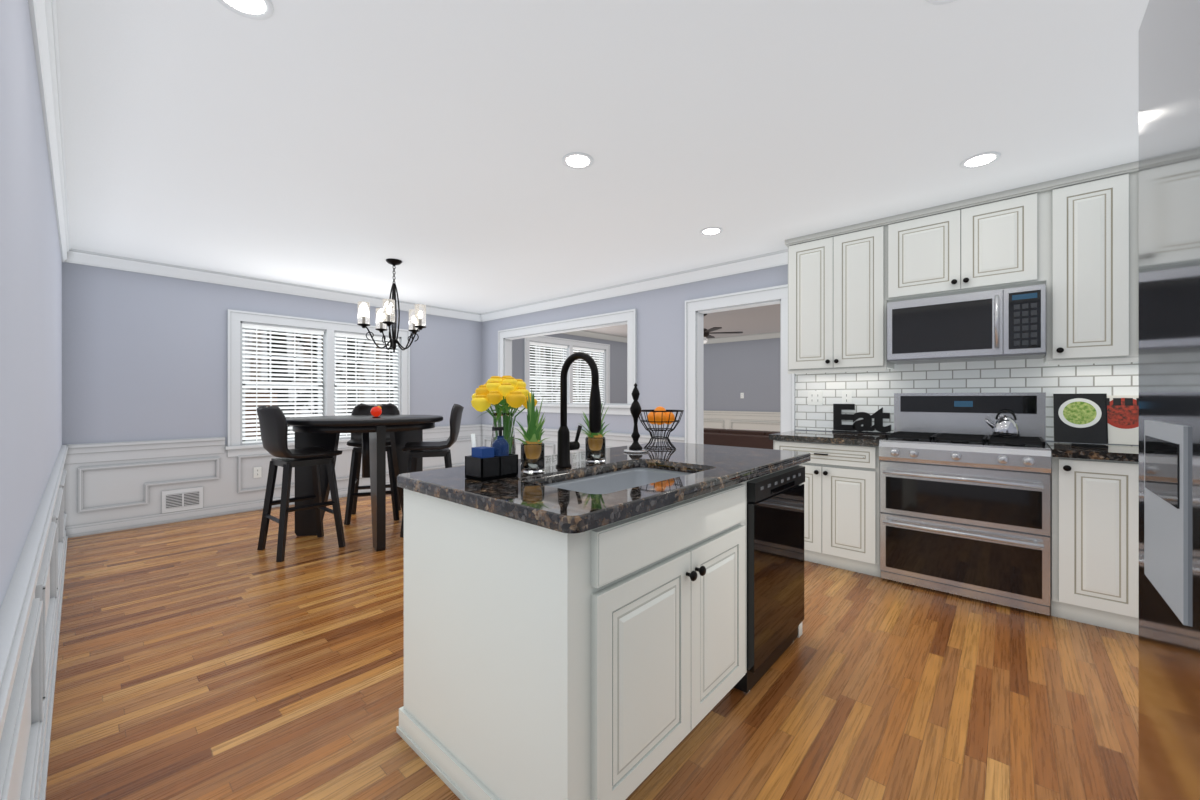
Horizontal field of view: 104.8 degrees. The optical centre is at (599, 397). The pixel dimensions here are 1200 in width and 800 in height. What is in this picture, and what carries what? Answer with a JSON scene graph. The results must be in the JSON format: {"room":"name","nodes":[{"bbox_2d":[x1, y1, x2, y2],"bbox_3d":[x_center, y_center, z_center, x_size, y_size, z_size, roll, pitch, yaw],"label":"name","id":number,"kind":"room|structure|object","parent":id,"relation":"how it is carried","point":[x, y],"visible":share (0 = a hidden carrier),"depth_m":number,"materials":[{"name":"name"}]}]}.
{"room":"kitchen","nodes":[
{"label":"kitchen","id":0,"kind":"room"},
{"bbox_2d":[0,0,61,607],"bbox_3d":[-1.961,-0.035,1.527,7.400,2.470,0.120,0,0,42],"label":"wall","id":1,"kind":"structure","parent":0,"point":[30,350],"depth_m":1.26,"materials":[{"name":"paint"}]},
{"bbox_2d":[0,444,75,799],"bbox_3d":[-2.649,0.800,2.258,5.160,0.800,0.060,0,0,42],"label":"wainscoting","id":2,"kind":"structure","parent":1,"relation":"attached to","point":[30,610],"depth_m":1.32,"materials":[{"name":"white wood"}]},
{"bbox_2d":[28,0,75,263],"bbox_3d":[-1.904,-1.215,1.590,7.160,0.110,0.050,0,0,42],"label":"crown molding","id":3,"kind":"structure","parent":1,"relation":"attached to","point":[43,18],"depth_m":1.88,"materials":[{"name":"white wood"}]},
{"bbox_2d":[62,262,626,444],"bbox_3d":[-1.622,-0.035,7.391,0.120,2.470,9.100,0,0,42],"label":"wall","id":4,"kind":"structure","parent":0,"point":[144,357],"depth_m":4.49,"materials":[{"name":"paint"}]},
{"bbox_2d":[253,467,261,477],"bbox_3d":[-3.681,0.800,4.967,0.010,0.116,0.070,0,0,42],"label":"electrical outlet plate","id":5,"kind":"object","parent":4,"relation":"attached to","point":[257,471],"depth_m":4.96,"materials":[{"name":"white plastic"}]},
{"bbox_2d":[76,250,479,321],"bbox_3d":[-3.182,-1.218,5.479,0.085,0.105,4.050,0,0,42],"label":"crown molding","id":6,"kind":"structure","parent":4,"relation":"attached to","point":[82,257],"depth_m":4.81,"materials":[{"name":"white wood"}]},
{"bbox_2d":[76,424,483,536],"bbox_3d":[-3.161,0.800,5.522,0.060,0.800,4.140,0,0,42],"label":"wainscoting","id":7,"kind":"structure","parent":4,"relation":"attached to","point":[102,488],"depth_m":4.48,"materials":[{"name":"white wood"}]},
{"bbox_2d":[162,487,202,512],"bbox_3d":[-4.076,0.995,4.515,0.017,0.210,0.300,0,0,42],"label":"air vent register","id":8,"kind":"object","parent":7,"relation":"attached to","point":[182,499],"visible":1,"depth_m":4.51,"materials":[{"name":"grey metal"}]},
{"bbox_2d":[225,309,409,456],"bbox_3d":[-3.243,-0.152,5.527,0.170,1.525,1.970,0,0,42],"label":"window frame","id":9,"kind":"structure","parent":4,"relation":"attached to","point":[236,319],"depth_m":5.18,"materials":[{"name":"white wood"}]},
{"bbox_2d":[242,328,396,441],"bbox_3d":[-3.294,-0.155,5.572,0.055,1.270,1.680,0,0,42],"label":"window","id":10,"kind":"structure","parent":4,"relation":"in","point":[262,338],"depth_m":5.40,"materials":[{"name":"white"}]},
{"bbox_2d":[242,323,398,442],"bbox_3d":[-3.243,-0.155,5.527,0.050,1.268,1.676,0,0,42],"label":"window blinds","id":11,"kind":"object","parent":10,"relation":"attached to","point":[256,382],"visible":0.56,"depth_m":5.33,"materials":[{"name":"white plastic"}]},
{"bbox_2d":[530,345,601,401],"bbox_3d":[-0.621,-0.360,8.582,0.055,1.180,1.930,0,0,42],"label":"window","id":12,"kind":"structure","parent":4,"relation":"in","point":[559,373],"depth_m":8.35,"materials":[{"name":"white"}]},
{"bbox_2d":[530,342,603,402],"bbox_3d":[-0.571,-0.360,8.537,0.050,1.178,1.926,0,0,42],"label":"window blinds","id":13,"kind":"object","parent":12,"relation":"attached to","point":[574,348],"visible":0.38,"depth_m":8.30,"materials":[{"name":"white plastic"}]},
{"bbox_2d":[524,336,609,403],"bbox_3d":[-0.571,-0.357,8.537,0.170,1.435,2.220,0,0,42],"label":"window frame","id":14,"kind":"structure","parent":4,"relation":"attached to","point":[570,343],"depth_m":8.50,"materials":[{"name":"white wood"}]},
{"bbox_2d":[562,330,626,342],"bbox_3d":[-0.114,-1.218,8.934,0.085,0.105,4.590,0,0,42],"label":"crown molding","id":15,"kind":"structure","parent":4,"relation":"attached to","point":[591,334],"depth_m":9.02,"materials":[{"name":"white wood"}]},
{"bbox_2d":[45,490,1138,799],"bbox_3d":[1.100,1.250,4.974,7.400,0.100,9.340,0,0,42],"label":"floor","id":16,"kind":"structure","parent":0,"point":[215,658],"depth_m":1.89,"materials":[{"name":"brown wood"}]},
{"bbox_2d":[257,405,345,561],"bbox_3d":[-2.399,0.629,3.671,0.482,1.148,0.537,0,0,39],"label":"bar stool","id":17,"kind":"object","parent":16,"relation":"on","point":[273,427],"visible":1,"depth_m":3.60,"materials":[{"name":"black wood"}]},
{"bbox_2d":[286,415,442,551],"bbox_3d":[-2.057,0.685,4.100,1.260,1.030,1.260,0,0,42],"label":"pub table","id":18,"kind":"object","parent":16,"relation":"on","point":[326,431],"visible":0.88,"depth_m":4.01,"materials":[{"name":"black wood"}]},
{"bbox_2d":[371,406,381,416],"bbox_3d":[-1.954,0.119,4.035,0.090,0.100,0.090,0,0,42],"label":"orb","id":19,"kind":"object","parent":18,"relation":"on","point":[376,411],"visible":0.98,"depth_m":4.01,"materials":[{"name":"red"}]},
{"bbox_2d":[344,403,400,524],"bbox_3d":[-2.286,0.629,4.684,0.482,1.148,0.537,0,0,-21],"label":"bar stool","id":20,"kind":"object","parent":16,"relation":"on","point":[354,487],"visible":0.62,"depth_m":4.55,"materials":[{"name":"black wood"}]},
{"bbox_2d":[400,404,463,536],"bbox_3d":[-1.537,0.629,4.272,0.537,1.148,0.482,0,0,-18],"label":"bar stool","id":21,"kind":"object","parent":16,"relation":"on","point":[429,449],"visible":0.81,"depth_m":4.13,"materials":[{"name":"black wood"}]},
{"bbox_2d":[396,456,810,799],"bbox_3d":[0.169,0.757,1.987,0.911,0.886,1.685,0,0,42],"label":"kitchen island","id":22,"kind":"object","parent":16,"relation":"on","point":[575,625],"depth_m":1.32,"materials":[{"name":"paint"}]},
{"bbox_2d":[397,441,810,527],"bbox_3d":[0.167,0.294,2.004,0.910,0.040,1.720,0,0,42],"label":"island countertop","id":23,"kind":"structure","parent":22,"relation":"on","point":[564,507],"depth_m":1.52,"materials":[{"name":"black stone"}]},
{"bbox_2d":[465,427,517,480],"bbox_3d":[-0.375,0.188,1.603,0.100,0.172,0.150,0,0,42],"label":"sink caddy","id":24,"kind":"object","parent":23,"relation":"on","point":[497,460],"visible":1,"depth_m":1.57,"materials":[{"name":"black plastic"}]},
{"bbox_2d":[471,376,536,453],"bbox_3d":[-0.385,0.092,1.834,0.242,0.364,0.260,0,0,42],"label":"vase","id":25,"kind":"object","parent":23,"relation":"on","point":[507,393],"visible":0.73,"depth_m":1.80,"materials":[{"name":"clear glass"}]},
{"bbox_2d":[511,389,546,472],"bbox_3d":[-0.255,0.117,1.725,0.161,0.313,0.159,0,0,42],"label":"potted plant","id":26,"kind":"object","parent":23,"relation":"on","point":[532,453],"visible":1,"depth_m":1.70,"materials":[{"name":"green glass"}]},
{"bbox_2d":[552,352,600,467],"bbox_3d":[-0.063,0.047,1.819,0.224,0.454,0.131,0,0,42],"label":"faucet","id":27,"kind":"object","parent":23,"relation":"on","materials":[{"name":"black metal"}]},
{"bbox_2d":[578,402,611,461],"bbox_3d":[-0.019,0.115,2.010,0.146,0.318,0.168,0,0,42],"label":"potted plant","id":28,"kind":"object","parent":23,"relation":"on","point":[595,447],"visible":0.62,"depth_m":1.97,"materials":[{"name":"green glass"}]},
{"bbox_2d":[532,464,703,495],"bbox_3d":[0.090,0.399,1.706,0.460,0.193,0.790,0,0,42],"label":"sink","id":29,"kind":"object","parent":23,"relation":"in","point":[628,475],"depth_m":1.97,"materials":[{"name":"silver metal"}]},
{"bbox_2d":[624,383,647,452],"bbox_3d":[0.182,0.098,2.359,0.124,0.352,0.124,0,0,42],"label":"finial","id":30,"kind":"object","parent":23,"relation":"on","point":[635,446],"visible":1,"depth_m":2.34,"materials":[{"name":"black metal"}]},
{"bbox_2d":[639,406,683,449],"bbox_3d":[0.323,0.159,2.495,0.258,0.228,0.258,0,0,42],"label":"fruit basket","id":31,"kind":"object","parent":23,"relation":"on","point":[660,415],"visible":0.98,"depth_m":2.46,"materials":[{"name":"black metal"}]},
{"bbox_2d":[704,428,779,448],"bbox_3d":[1.909,0.800,5.840,2.200,0.800,0.970,0,0,42],"label":"couch","id":32,"kind":"object","parent":16,"relation":"on","point":[741,438],"visible":0.15,"depth_m":5.51,"materials":[{"name":"brown leather"}]},
{"bbox_2d":[734,466,804,692],"bbox_3d":[0.591,0.769,2.260,0.607,0.861,0.599,0,0,42],"label":"dishwasher","id":33,"kind":"object","parent":16,"relation":"on","point":[775,559],"visible":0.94,"depth_m":1.99,"materials":[{"name":"black plastic"}]},
{"bbox_2d":[773,441,880,576],"bbox_3d":[1.770,0.757,3.492,0.701,0.885,0.617,0,0,42],"label":"base cabinet","id":34,"kind":"object","parent":16,"relation":"on","point":[842,512],"depth_m":3.18,"materials":[{"name":"wood"}]},
{"bbox_2d":[769,429,885,444],"bbox_3d":[1.756,0.295,3.492,0.721,0.040,0.635,0,0,42],"label":"countertop","id":35,"kind":"structure","parent":34,"relation":"on","point":[823,437],"depth_m":3.32,"materials":[{"name":"black stone"}]},
{"bbox_2d":[832,430,889,433],"bbox_3d":[2.038,0.268,3.606,0.410,0.012,0.024,0,0,42],"label":"base","id":36,"kind":"object","parent":35,"relation":"on","point":[860,432],"visible":0.79,"depth_m":3.61,"materials":[{"name":"black plastic"}]},
{"bbox_2d":[833,404,890,432],"bbox_3d":[2.042,0.154,3.610,0.400,0.215,0.018,0,0,42],"label":"eat sign","id":37,"kind":"object","parent":36,"relation":"on","point":[879,416],"visible":0.88,"depth_m":3.62,"materials":[{"name":"black plastic"}]},
{"bbox_2d":[879,392,1050,615],"bbox_3d":[2.312,0.583,2.961,0.805,1.235,0.674,0,0,42],"label":"range","id":38,"kind":"object","parent":16,"relation":"on","point":[965,502],"visible":1,"depth_m":2.78,"materials":[{"name":"silver metal"}]},
{"bbox_2d":[984,410,1019,436],"bbox_3d":[2.520,0.158,2.898,0.171,0.166,0.131,0,0,42],"label":"kettle","id":39,"kind":"object","parent":38,"relation":"on","point":[1005,426],"visible":1,"depth_m":2.85,"materials":[{"name":"silver metal"}]},
{"bbox_2d":[1051,453,1124,631],"bbox_3d":[2.787,0.757,2.588,0.393,0.885,0.617,0,0,42],"label":"base cabinet","id":40,"kind":"object","parent":16,"relation":"on","point":[1095,536],"depth_m":2.40,"materials":[{"name":"wood"}]},
{"bbox_2d":[1046,441,1138,460],"bbox_3d":[2.978,0.295,2.406,0.920,0.040,0.635,0,0,42],"label":"countertop","id":41,"kind":"structure","parent":40,"relation":"on","point":[1059,449],"depth_m":2.42,"materials":[{"name":"black stone"}]},
{"bbox_2d":[1053,394,1107,443],"bbox_3d":[2.917,0.122,2.810,0.227,0.300,0.022,0,-12,42],"label":"cookbook","id":42,"kind":"object","parent":41,"relation":"on","point":[1080,418],"visible":0.88,"depth_m":2.80,"materials":[{"name":"black"}]},
{"bbox_2d":[1070,443,1107,447],"bbox_3d":[2.750,0.267,2.600,0.140,0.014,0.060,0,0,42],"label":"cookbook stand","id":43,"kind":"object","parent":41,"relation":"on","point":[1089,445],"visible":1,"depth_m":2.59,"materials":[{"name":"black plastic"}]},
{"bbox_2d":[1107,395,1138,444],"bbox_3d":[3.062,0.128,2.694,0.202,0.285,0.022,0,-9,42],"label":"cookbook","id":44,"kind":"object","parent":41,"relation":"on","point":[1123,417],"visible":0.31,"depth_m":2.69,"materials":[{"name":"white"}]},
{"bbox_2d":[1125,461,1138,634],"bbox_3d":[3.012,0.757,2.388,0.451,0.885,0.617,0,0,42],"label":"base cabinet","id":45,"kind":"object","parent":16,"relation":"on","point":[1131,467],"depth_m":2.30,"materials":[{"name":"wood"}]},
{"bbox_2d":[1139,0,1199,799],"bbox_3d":[0.787,0.333,0.064,0.868,1.735,0.910,0,0,42],"label":"refrigerator","id":46,"kind":"object","parent":16,"relation":"on","point":[1169,399],"visible":1,"depth_m":0.54,"materials":[{"name":"silver metal"}]},
{"bbox_2d":[56,0,1148,338],"bbox_3d":[1.100,-1.320,4.974,7.400,0.100,9.340,0,0,42],"label":"ceiling","id":47,"kind":"structure","parent":0,"point":[348,146],"depth_m":2.17,"materials":[{"name":"paint"}]},
{"bbox_2d":[217,0,273,19],"bbox_3d":[-1.135,-1.266,1.463,0.167,0.005,0.167,0,0,36],"label":"recessed light","id":48,"kind":"object","parent":47,"relation":"in","point":[258,9],"depth_m":1.50,"materials":[{"name":"white"}]},
{"bbox_2d":[357,258,425,352],"bbox_3d":[-1.922,-0.842,4.284,0.565,0.854,0.583,0,0,42],"label":"chandelier","id":49,"kind":"object","parent":47,"relation":"hanging from","point":[386,315],"visible":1,"depth_m":4.23,"materials":[{"name":"black metal"}]},
{"bbox_2d":[562,153,592,168],"bbox_3d":[-0.119,-1.266,2.472,0.167,0.005,0.167,0,0,36],"label":"recessed light","id":50,"kind":"object","parent":47,"relation":"in","point":[572,160],"depth_m":2.46,"materials":[{"name":"white"}]},
{"bbox_2d":[700,227,722,235],"bbox_3d":[0.847,-1.266,3.514,0.167,0.005,0.167,0,0,36],"label":"recessed light","id":51,"kind":"object","parent":47,"relation":"in","point":[709,231],"depth_m":3.51,"materials":[{"name":"white"}]},
{"bbox_2d":[704,314,742,343],"bbox_3d":[1.515,-1.040,6.956,1.092,0.459,1.130,0,0,42],"label":"ceiling fan","id":52,"kind":"object","parent":47,"relation":"hanging from","point":[706,334],"visible":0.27,"depth_m":6.85,"materials":[{"name":"black"}]},
{"bbox_2d":[926,0,955,4],"bbox_3d":[1.085,-1.266,1.403,0.167,0.005,0.167,0,0,36],"label":"recessed light","id":53,"kind":"object","parent":47,"relation":"in","point":[937,2],"depth_m":1.47,"materials":[{"name":"white"}]},
{"bbox_2d":[960,152,1000,168],"bbox_3d":[2.028,-1.266,2.465,0.167,0.005,0.167,0,0,36],"label":"recessed light","id":54,"kind":"object","parent":47,"relation":"in","point":[982,159],"depth_m":2.46,"materials":[{"name":"white"}]},
{"bbox_2d":[704,338,779,411],"bbox_3d":[4.161,-0.035,8.422,7.400,2.470,0.120,0,0,42],"label":"wall","id":55,"kind":"structure","parent":0,"point":[750,369],"depth_m":9.43,"materials":[{"name":"paint"}]},
{"bbox_2d":[704,410,779,431],"bbox_3d":[4.109,0.735,8.364,7.160,0.930,0.034,0,0,42],"label":"wainscoting","id":56,"kind":"structure","parent":55,"relation":"attached to","point":[753,420],"depth_m":9.39,"materials":[{"name":"white wood"}]},
{"bbox_2d":[705,332,779,343],"bbox_3d":[4.093,-1.218,8.345,7.160,0.105,0.085,0,0,42],"label":"crown molding","id":57,"kind":"structure","parent":55,"relation":"attached to","point":[774,334],"depth_m":9.37,"materials":[{"name":"white wood"}]},
{"bbox_2d":[482,264,1124,444],"bbox_3d":[0.907,-0.035,4.757,7.160,2.470,0.120,0,0,42],"label":"wall","id":58,"kind":"structure","parent":0,"point":[661,347],"depth_m":4.98,"materials":[{"name":"paint"}]},
{"bbox_2d":[498,309,636,414],"bbox_3d":[-0.501,-0.398,5.995,2.560,1.175,0.200,0,0,42],"label":"window frame","id":59,"kind":"structure","parent":58,"relation":"attached to","point":[506,337],"depth_m":5.68,"materials":[{"name":"white wood"}]},
{"bbox_2d":[484,424,684,458],"bbox_3d":[-0.454,0.800,5.863,3.535,0.800,0.034,0,0,42],"label":"trim","id":60,"kind":"structure","parent":58,"relation":"attached to","point":[612,439],"depth_m":5.78,"materials":[{"name":"white wood"}]},
{"bbox_2d":[480,249,787,321],"bbox_3d":[-0.080,-1.218,5.498,4.700,0.105,0.085,0,0,42],"label":"crown molding","id":61,"kind":"structure","parent":58,"relation":"attached to","point":[779,258],"depth_m":4.90,"materials":[{"name":"white wood"}]},
{"bbox_2d":[685,284,794,443],"bbox_3d":[1.319,0.107,4.385,1.080,2.185,0.170,0,0,42],"label":"door frame","id":62,"kind":"structure","parent":58,"relation":"attached to","point":[696,310],"depth_m":4.53,"materials":[{"name":"white wood"}]},
{"bbox_2d":[808,391,822,404],"bbox_3d":[1.799,0.000,3.864,0.115,0.116,0.009,0,0,42],"label":"electrical outlet plate","id":63,"kind":"object","parent":58,"relation":"attached to","point":[815,397],"depth_m":3.86,"materials":[{"name":"white plastic"}]},
{"bbox_2d":[785,217,893,372],"bbox_3d":[1.861,-0.744,3.600,0.685,1.048,0.319,0,0,42],"label":"upper cabinet","id":64,"kind":"object","parent":58,"relation":"attached to","point":[838,279],"depth_m":3.45,"materials":[{"name":"white wood"}]},
{"bbox_2d":[842,391,851,403],"bbox_3d":[1.978,0.000,3.704,0.070,0.116,0.009,0,0,42],"label":"electrical outlet plate","id":65,"kind":"object","parent":58,"relation":"attached to","point":[846,395],"depth_m":3.70,"materials":[{"name":"white plastic"}]},
{"bbox_2d":[889,181,1048,301],"bbox_3d":[2.422,-0.982,3.102,0.815,0.572,0.319,0,0,42],"label":"upper cabinet","id":66,"kind":"object","parent":58,"relation":"attached to","point":[1000,240],"depth_m":2.94,"materials":[{"name":"white wood"}]},
{"bbox_2d":[887,284,1045,364],"bbox_3d":[2.386,-0.455,3.051,0.788,0.406,0.443,0,0,42],"label":"over-the-range microwave","id":67,"kind":"object","parent":66,"relation":"attached to","point":[1002,324],"visible":1,"depth_m":2.90,"materials":[{"name":"silver metal"}]},
{"bbox_2d":[1041,163,1128,364],"bbox_3d":[2.854,-0.744,2.718,0.340,1.048,0.319,0,0,42],"label":"upper cabinet","id":68,"kind":"object","parent":58,"relation":"attached to","point":[1071,243],"depth_m":2.60,"materials":[{"name":"white wood"}]},
{"bbox_2d":[1121,161,1138,362],"bbox_3d":[3.121,-0.744,2.481,0.374,1.048,0.319,0,0,42],"label":"upper cabinet","id":69,"kind":"object","parent":58,"relation":"attached to","point":[1134,166],"depth_m":2.50,"materials":[{"name":"white wood"}]},
{"label":"outside","id":70,"kind":"structure","parent":0,"visible":0},
{"bbox_2d":[321,335,322,413],"bbox_3d":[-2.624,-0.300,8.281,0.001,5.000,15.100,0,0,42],"label":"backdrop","id":71,"kind":"structure","parent":70,"point":[322,367],"depth_m":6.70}
]}

